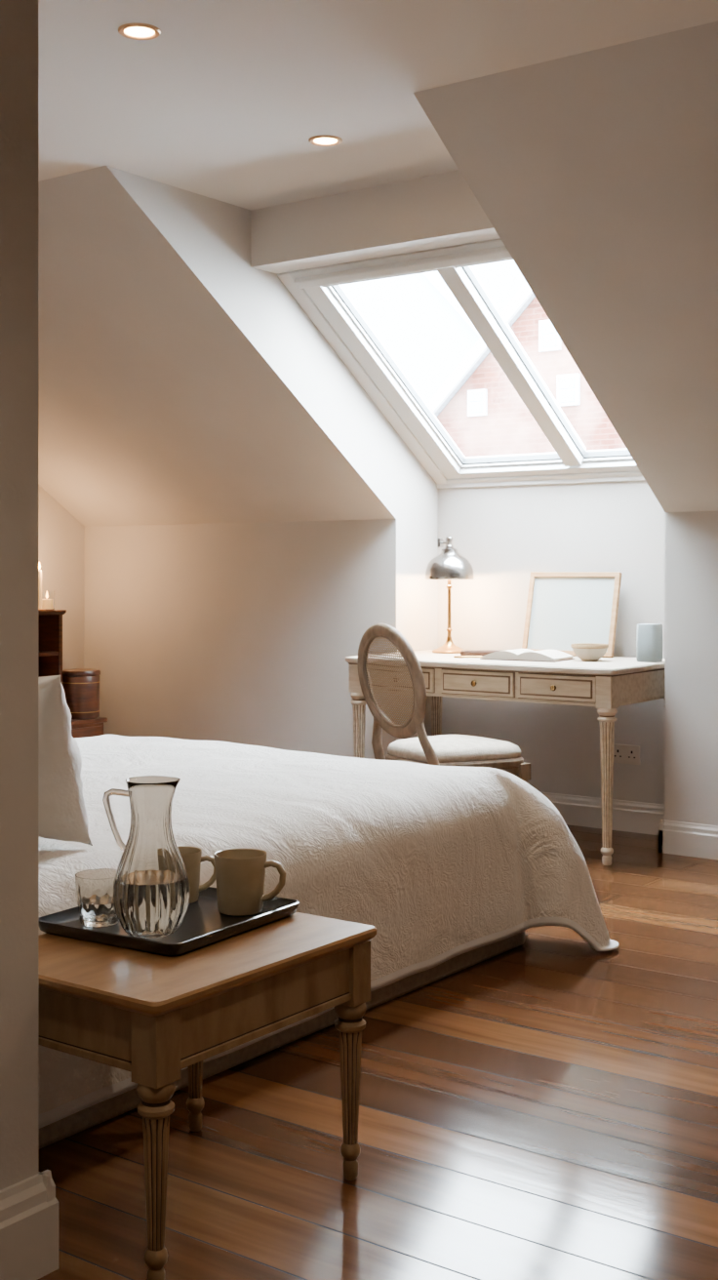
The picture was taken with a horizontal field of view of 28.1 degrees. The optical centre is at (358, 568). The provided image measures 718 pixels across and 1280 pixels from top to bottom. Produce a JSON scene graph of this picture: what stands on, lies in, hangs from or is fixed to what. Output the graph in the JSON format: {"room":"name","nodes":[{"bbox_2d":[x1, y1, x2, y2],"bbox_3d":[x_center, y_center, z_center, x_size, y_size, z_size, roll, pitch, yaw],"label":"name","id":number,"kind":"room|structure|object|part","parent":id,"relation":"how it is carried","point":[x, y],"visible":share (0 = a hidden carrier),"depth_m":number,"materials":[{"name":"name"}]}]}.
{"room":"bedroom","nodes":[
{"label":"bedroom","id":0,"kind":"room"},
{"bbox_2d":[0,0,38,1190],"bbox_3d":[-3.172,-0.150,2.436,4.264,2.660,3.084,0,0,36],"label":"wall","id":1,"kind":"structure","parent":0,"point":[19,19],"depth_m":2.38,"materials":[{"name":"paint"}]},
{"bbox_2d":[0,1169,58,1279],"bbox_3d":[-1.390,1.100,1.237,0.028,0.160,2.954,0,0,36],"label":"baseboard","id":2,"kind":"structure","parent":1,"relation":"attached to","point":[28,1223],"depth_m":2.37,"materials":[{"name":"white paint"}]},
{"bbox_2d":[38,1171,53,1202],"bbox_3d":[-0.637,1.100,2.502,0.296,0.160,0.018,0,0,36],"label":"baseboard","id":3,"kind":"structure","parent":1,"relation":"attached to","point":[46,1179],"depth_m":2.41,"materials":[{"name":"white paint"}]},
{"bbox_2d":[38,483,84,670],"bbox_3d":[-2.759,-0.150,6.483,0.150,2.660,3.936,0,0,36],"label":"wall","id":4,"kind":"structure","parent":0,"point":[60,537],"depth_m":7.92,"materials":[{"name":"paint"}]},
{"bbox_2d":[38,165,438,526],"bbox_3d":[-1.107,-1.177,6.944,2.270,1.885,2.500,0,0,36],"label":"ceiling","id":5,"kind":"structure","parent":0,"point":[180,380],"depth_m":6.39,"materials":[{"name":"paint"}]},
{"bbox_2d":[277,239,642,483],"bbox_3d":[0.593,-0.874,6.195,1.360,0.943,1.325,0,0,36],"label":"window","id":6,"kind":"structure","parent":5,"relation":"attached to","point":[318,291],"depth_m":6.31,"materials":[{"name":"white paint"}]},
{"bbox_2d":[84,519,438,759],"bbox_3d":[-0.555,0.472,7.699,2.270,1.415,0.630,0,0,36],"label":"wall","id":7,"kind":"structure","parent":0,"point":[243,633],"depth_m":7.30,"materials":[{"name":"paint"}]},
{"bbox_2d":[37,824,717,1279],"bbox_3d":[-0.486,1.240,3.299,7.580,0.120,7.650,0,0,36],"label":"floor","id":8,"kind":"structure","parent":0,"point":[543,1107],"depth_m":2.97,"materials":[{"name":"brown wood"}]},
{"bbox_2d":[38,609,66,684],"bbox_3d":[-1.907,0.698,7.232,0.330,0.965,0.850,0,0,36],"label":"bookcase","id":9,"kind":"object","parent":8,"relation":"on","point":[50,621],"visible":0.2,"depth_m":7.49,"materials":[{"name":"brown wood"}]},
{"bbox_2d":[38,562,44,610],"bbox_3d":[-1.652,0.090,7.411,0.064,0.250,0.064,0,0,36],"label":"candle","id":10,"kind":"object","parent":9,"relation":"on","point":[39,567],"visible":0.82,"depth_m":7.40,"materials":[{"name":"beige wax"}]},
{"bbox_2d":[41,590,54,609],"bbox_3d":[-1.629,0.165,7.494,0.078,0.100,0.078,0,0,36],"label":"candle","id":11,"kind":"object","parent":9,"relation":"on","point":[48,596],"visible":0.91,"depth_m":7.46,"materials":[{"name":"beige wax"}]},
{"bbox_2d":[71,717,107,738],"bbox_3d":[-1.478,0.961,7.104,0.334,0.438,0.360,0,0,36],"label":"base cabinet","id":12,"kind":"object","parent":8,"relation":"on","point":[94,727],"visible":0.18,"depth_m":7.06,"materials":[{"name":"brown wood"}]},
{"bbox_2d":[61,668,100,719],"bbox_3d":[-1.389,0.621,7.169,0.192,0.242,0.192,0,0,36],"label":"wooden canister","id":13,"kind":"object","parent":12,"relation":"on","point":[81,686],"visible":0.89,"depth_m":7.09,"materials":[{"name":"brown wood"}]},
{"bbox_3d":[-1.389,0.516,7.169,0.192,0.032,0.192,0,0,36],"label":"lid","id":14,"kind":"part","parent":13,"relation":"part of","materials":[{"name":"brown wood"}]},
{"bbox_3d":[-1.366,0.845,7.022,0.010,0.130,0.300,0,0,36],"label":"drawer","id":15,"kind":"part","parent":12,"relation":"part of","materials":[{"name":"brown wood"}]},
{"bbox_2d":[38,912,376,1279],"bbox_3d":[-0.338,0.938,2.682,0.486,0.485,0.618,0,0,36],"label":"side table","id":16,"kind":"object","parent":8,"relation":"on","point":[152,1017],"visible":0.88,"depth_m":2.48,"materials":[{"name":"brown wood"}]},
{"bbox_3d":[-0.332,0.951,2.347,0.064,0.459,0.064,0,0,36],"label":"leg","id":17,"kind":"part","parent":16,"relation":"part of","materials":[{"name":"beige paint"}]},
{"bbox_2d":[38,886,299,956],"bbox_3d":[-0.368,0.681,2.812,0.355,0.027,0.405,0,0,32],"label":"serving tray","id":18,"kind":"object","parent":16,"relation":"on","point":[203,925],"visible":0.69,"depth_m":2.73,"materials":[{"name":"black paint"}]},
{"bbox_2d":[75,869,119,927],"bbox_3d":[-0.503,0.640,2.784,0.095,0.096,0.095,0,0,36],"label":"glass tumbler","id":19,"kind":"object","parent":18,"relation":"on","point":[94,887],"visible":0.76,"depth_m":2.75,"materials":[{"name":"clear glass"}]},
{"bbox_2d":[102,775,189,938],"bbox_3d":[-0.393,0.543,2.713,0.146,0.290,0.144,0,0,-42],"label":"glass jug","id":20,"kind":"object","parent":18,"relation":"on","point":[151,883],"visible":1,"depth_m":2.67,"materials":[{"name":"clear glass"}]},
{"bbox_3d":[-0.457,0.475,2.713,0.055,0.118,0.012,0,0,0],"label":"handle","id":21,"kind":"part","parent":20,"relation":"part of","materials":[{"name":"clear glass"}]},
{"bbox_2d":[177,845,215,903],"bbox_3d":[-0.362,0.636,2.982,0.121,0.104,0.094,0,0,-34],"label":"mug","id":22,"kind":"object","parent":18,"relation":"on","point":[191,857],"visible":0.47,"depth_m":2.96,"materials":[{"name":"beige ceramic"}]},
{"bbox_3d":[-0.312,0.632,2.979,0.045,0.075,0.016,0,0,-4],"label":"handle","id":23,"kind":"part","parent":22,"relation":"part of","materials":[{"name":"beige ceramic"}]},
{"bbox_2d":[214,847,285,916],"bbox_3d":[-0.225,0.630,2.888,0.134,0.116,0.106,0,0,-23],"label":"mug","id":24,"kind":"object","parent":18,"relation":"on","point":[240,873],"visible":1,"depth_m":2.85,"materials":[{"name":"beige ceramic"}]},
{"bbox_3d":[-0.170,0.625,2.873,0.050,0.084,0.018,0,0,8],"label":"handle","id":25,"kind":"part","parent":24,"relation":"part of","materials":[{"name":"beige ceramic"}]},
{"bbox_3d":[-0.344,0.951,3.018,0.064,0.459,0.064,0,0,36],"label":"leg","id":26,"kind":"part","parent":16,"relation":"part of","materials":[{"name":"beige paint"}]},
{"bbox_3d":[-0.017,0.951,2.778,0.064,0.459,0.064,0,0,36],"label":"leg","id":27,"kind":"part","parent":16,"relation":"part of","materials":[{"name":"beige paint"}]},
{"bbox_2d":[38,734,618,1149],"bbox_3d":[-0.858,0.670,4.196,2.398,1.020,2.451,0,0,36],"label":"bedspread","id":28,"kind":"object","parent":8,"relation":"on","point":[451,866],"visible":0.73,"depth_m":3.99,"materials":[{"name":"fabric"}]},
{"bbox_2d":[38,675,92,845],"bbox_3d":[-0.887,0.425,3.360,0.660,0.388,0.285,0,0,35],"label":"pillow","id":29,"kind":"object","parent":28,"relation":"on","point":[62,816],"visible":0.63,"depth_m":3.17,"materials":[{"name":"white fabric"}]},
{"bbox_2d":[357,623,530,783],"bbox_3d":[0.331,0.699,5.806,0.615,0.970,0.519,0,0,-32],"label":"dining chair","id":30,"kind":"object","parent":8,"relation":"on","point":[456,750],"visible":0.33,"depth_m":5.68,"materials":[{"name":"wood"}]},
{"bbox_3d":[0.118,0.445,5.682,0.092,0.380,0.370,0,0,-32],"label":"moulding","id":31,"kind":"part","parent":30,"relation":"part of","materials":[{"name":"brown wood"}]},
{"bbox_3d":[0.127,0.445,5.688,0.082,0.386,0.376,0,0,-32],"label":"cane panel","id":32,"kind":"part","parent":30,"relation":"part of","materials":[{"name":"beige wicker"}]},
{"bbox_3d":[0.127,0.445,5.688,0.129,0.462,0.452,0,0,-32],"label":"backrest","id":33,"kind":"part","parent":30,"relation":"part of","materials":[{"name":"brown wood"}]},
{"bbox_3d":[0.378,0.725,5.844,0.463,0.066,0.470,0,0,-32],"label":"seat","id":34,"kind":"part","parent":30,"relation":"part of","materials":[{"name":"fabric"}]},
{"bbox_3d":[0.378,0.795,5.844,0.479,0.079,0.486,0,0,-32],"label":"seat rail","id":35,"kind":"part","parent":30,"relation":"part of","materials":[{"name":"brown wood"}]},
{"bbox_3d":[0.655,0.980,5.754,0.057,0.400,0.057,0,0,-32],"label":"leg","id":36,"kind":"part","parent":30,"relation":"part of","materials":[{"name":"brown wood"}]},
{"bbox_2d":[344,649,664,865],"bbox_3d":[0.681,0.787,6.336,1.325,0.785,0.740,0,0,36],"label":"writing desk","id":37,"kind":"object","parent":8,"relation":"on","point":[607,684],"visible":0.54,"depth_m":5.94,"materials":[{"name":"paint"}]},
{"bbox_3d":[0.001,0.802,6.443,0.080,0.755,0.080,0,0,36],"label":"leg","id":38,"kind":"part","parent":37,"relation":"part of","materials":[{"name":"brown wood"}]},
{"bbox_3d":[0.175,0.482,6.289,0.363,0.107,0.019,0,0,36],"label":"drawer","id":39,"kind":"part","parent":37,"relation":"part of","materials":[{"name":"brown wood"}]},
{"bbox_3d":[0.376,0.802,6.956,0.080,0.755,0.080,0,0,36],"label":"leg","id":40,"kind":"part","parent":37,"relation":"part of","materials":[{"name":"brown wood"}]},
{"bbox_2d":[425,536,474,653],"bbox_3d":[0.425,0.121,6.752,0.228,0.547,0.228,0,0,36],"label":"desk lamp","id":41,"kind":"object","parent":37,"relation":"on","point":[449,565],"visible":0.98,"depth_m":6.69,"materials":[{"name":"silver metal"}]},
{"bbox_3d":[0.425,0.157,6.752,0.026,0.336,0.026,0,0,36],"label":"stem","id":42,"kind":"part","parent":41,"relation":"part of","materials":[{"name":"gold metal"}]},
{"bbox_3d":[0.425,-0.024,6.752,0.228,0.148,0.228,0,0,36],"label":"lamp shade","id":43,"kind":"part","parent":41,"relation":"part of","materials":[{"name":"silver metal"}]},
{"bbox_2d":[453,655,481,657],"bbox_3d":[0.490,0.391,6.358,0.140,0.008,0.009,0,0,1],"label":"pen","id":44,"kind":"object","parent":37,"relation":"on","point":[455,656],"visible":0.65,"depth_m":6.36,"materials":[{"name":"gold metal"}]},
{"bbox_3d":[0.496,0.482,6.054,0.363,0.107,0.019,0,0,36],"label":"drawer","id":45,"kind":"part","parent":37,"relation":"part of","materials":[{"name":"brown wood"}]},
{"bbox_2d":[460,649,502,656],"bbox_3d":[0.558,0.382,6.494,0.200,0.026,0.066,0,0,8],"label":"closed notebook","id":46,"kind":"object","parent":37,"relation":"on","point":[482,653],"visible":0.55,"depth_m":6.47,"materials":[{"name":"brown leather"}]},
{"bbox_2d":[480,648,575,662],"bbox_3d":[0.735,0.375,6.253,0.350,0.040,0.230,0,0,30],"label":"open book","id":47,"kind":"object","parent":37,"relation":"on","point":[522,655],"visible":1,"depth_m":6.17,"materials":[{"name":"white paper"}]},
{"bbox_3d":[0.789,0.482,5.814,0.026,0.026,0.025,0,0,36],"label":"knob","id":48,"kind":"part","parent":37,"relation":"part of","materials":[{"name":"gold metal"}]},
{"bbox_3d":[0.801,0.482,5.831,0.363,0.107,0.019,0,0,36],"label":"drawer","id":49,"kind":"part","parent":37,"relation":"part of","materials":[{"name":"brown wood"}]},
{"bbox_2d":[521,571,621,657],"bbox_3d":[0.963,0.205,6.523,0.455,0.379,0.107,0,0,36],"label":"picture frame","id":50,"kind":"object","parent":37,"relation":"on","point":[565,609],"visible":0.8,"depth_m":6.52,"materials":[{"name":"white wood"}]},
{"bbox_2d":[570,642,608,661],"bbox_3d":[0.992,0.359,6.164,0.161,0.072,0.161,0,0,36],"label":"bowl","id":51,"kind":"object","parent":37,"relation":"on","point":[586,652],"visible":1,"depth_m":6.11,"materials":[{"name":"beige ceramic"}]},
{"bbox_3d":[0.989,0.802,5.720,0.080,0.755,0.080,0,0,36],"label":"leg","id":52,"kind":"part","parent":37,"relation":"part of","materials":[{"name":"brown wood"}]},
{"bbox_2d":[636,623,662,662],"bbox_3d":[1.237,0.315,6.109,0.099,0.161,0.090,0,0,36],"label":"speaker","id":53,"kind":"object","parent":37,"relation":"on","point":[649,636],"visible":1,"depth_m":6.07},
{"bbox_2d":[38,0,717,210],"bbox_3d":[-0.982,-1.540,2.621,7.580,0.120,5.970,0,0,36],"label":"ceiling","id":54,"kind":"structure","parent":0,"point":[225,104],"depth_m":4.29,"materials":[{"name":"white paint"}]},
{"bbox_2d":[118,22,160,39],"bbox_3d":[-0.604,-1.477,3.949,0.118,0.006,0.118,0,0,36],"label":"recessed light","id":55,"kind":"object","parent":54,"relation":"in","point":[135,30],"visible":1,"depth_m":3.94,"materials":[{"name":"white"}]},
{"bbox_2d":[308,134,342,146],"bbox_3d":[-0.116,-1.477,4.955,0.118,0.006,0.118,0,0,36],"label":"recessed light","id":56,"kind":"object","parent":54,"relation":"in","point":[323,140],"visible":1,"depth_m":4.95,"materials":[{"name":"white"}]},
{"bbox_2d":[250,170,500,274],"bbox_3d":[0.154,-1.483,5.594,1.360,0.474,0.170,0,0,36],"label":"wall","id":57,"kind":"structure","parent":54,"relation":"attached to","point":[439,211],"depth_m":5.59,"materials":[{"name":"white paint"}]},
{"bbox_2d":[438,480,664,804],"bbox_3d":[1.016,0.380,6.772,1.360,1.600,0.270,0,0,36],"label":"wall","id":58,"kind":"structure","parent":0,"point":[506,534],"depth_m":6.69,"materials":[{"name":"paint"}]},
{"bbox_2d":[437,476,644,488],"bbox_3d":[0.953,-0.408,6.687,1.360,0.027,0.082,0,0,36],"label":"sill","id":59,"kind":"structure","parent":58,"relation":"attached to","point":[620,478],"depth_m":6.71,"materials":[{"name":"white paint"}]},
{"bbox_2d":[539,791,664,835],"bbox_3d":[0.930,1.113,6.655,1.360,0.135,0.020,0,0,36],"label":"baseboard","id":60,"kind":"structure","parent":58,"relation":"attached to","point":[580,811],"depth_m":6.48,"materials":[{"name":"white paint"}]},
{"bbox_2d":[613,743,639,764],"bbox_3d":[1.199,0.835,6.464,0.146,0.086,0.011,0,0,36],"label":"wall socket","id":61,"kind":"object","parent":58,"relation":"attached to","point":[622,753],"visible":0.75,"depth_m":6.45,"materials":[{"name":"beige plastic"}]},
{"bbox_2d":[413,20,717,512],"bbox_3d":[2.500,-1.177,4.304,3.950,1.885,2.500,0,0,36],"label":"ceiling","id":62,"kind":"structure","parent":0,"point":[596,171],"depth_m":4.64,"materials":[{"name":"paint"}]},
{"bbox_2d":[664,511,717,825],"bbox_3d":[3.052,0.472,5.059,3.950,1.415,0.630,0,0,36],"label":"wall","id":63,"kind":"structure","parent":0,"point":[691,538],"depth_m":5.90,"materials":[{"name":"paint"}]},
{"bbox_2d":[658,819,664,852],"bbox_3d":[1.365,1.113,6.114,0.020,0.135,0.380,0,0,36],"label":"baseboard","id":64,"kind":"structure","parent":63,"relation":"attached to","point":[662,820],"depth_m":5.96,"materials":[{"name":"white paint"}]},
{"bbox_2d":[658,819,717,860],"bbox_3d":[2.792,1.113,4.847,3.820,0.135,0.020,0,0,36],"label":"baseboard","id":65,"kind":"structure","parent":63,"relation":"attached to","point":[680,838],"depth_m":5.89,"materials":[{"name":"white paint"}]},
{"label":"outside","id":66,"kind":"structure","parent":0,"visible":0},
{"bbox_2d":[426,281,626,457],"bbox_3d":[8.596,-1.180,41.883,15.700,16.720,8.850,0,0,36],"label":"brick house","id":67,"kind":"structure","parent":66,"point":[479,408],"depth_m":40.07,"materials":[{"name":"brick"}]},
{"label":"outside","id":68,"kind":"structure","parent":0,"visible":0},
{"bbox_2d":[340,259,525,403],"bbox_3d":[2.207,-4.480,61.430,20.700,23.320,10.850,0,0,36],"label":"sky","id":69,"kind":"structure","parent":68,"point":[417,318],"depth_m":55.47,"materials":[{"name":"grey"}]}
]}

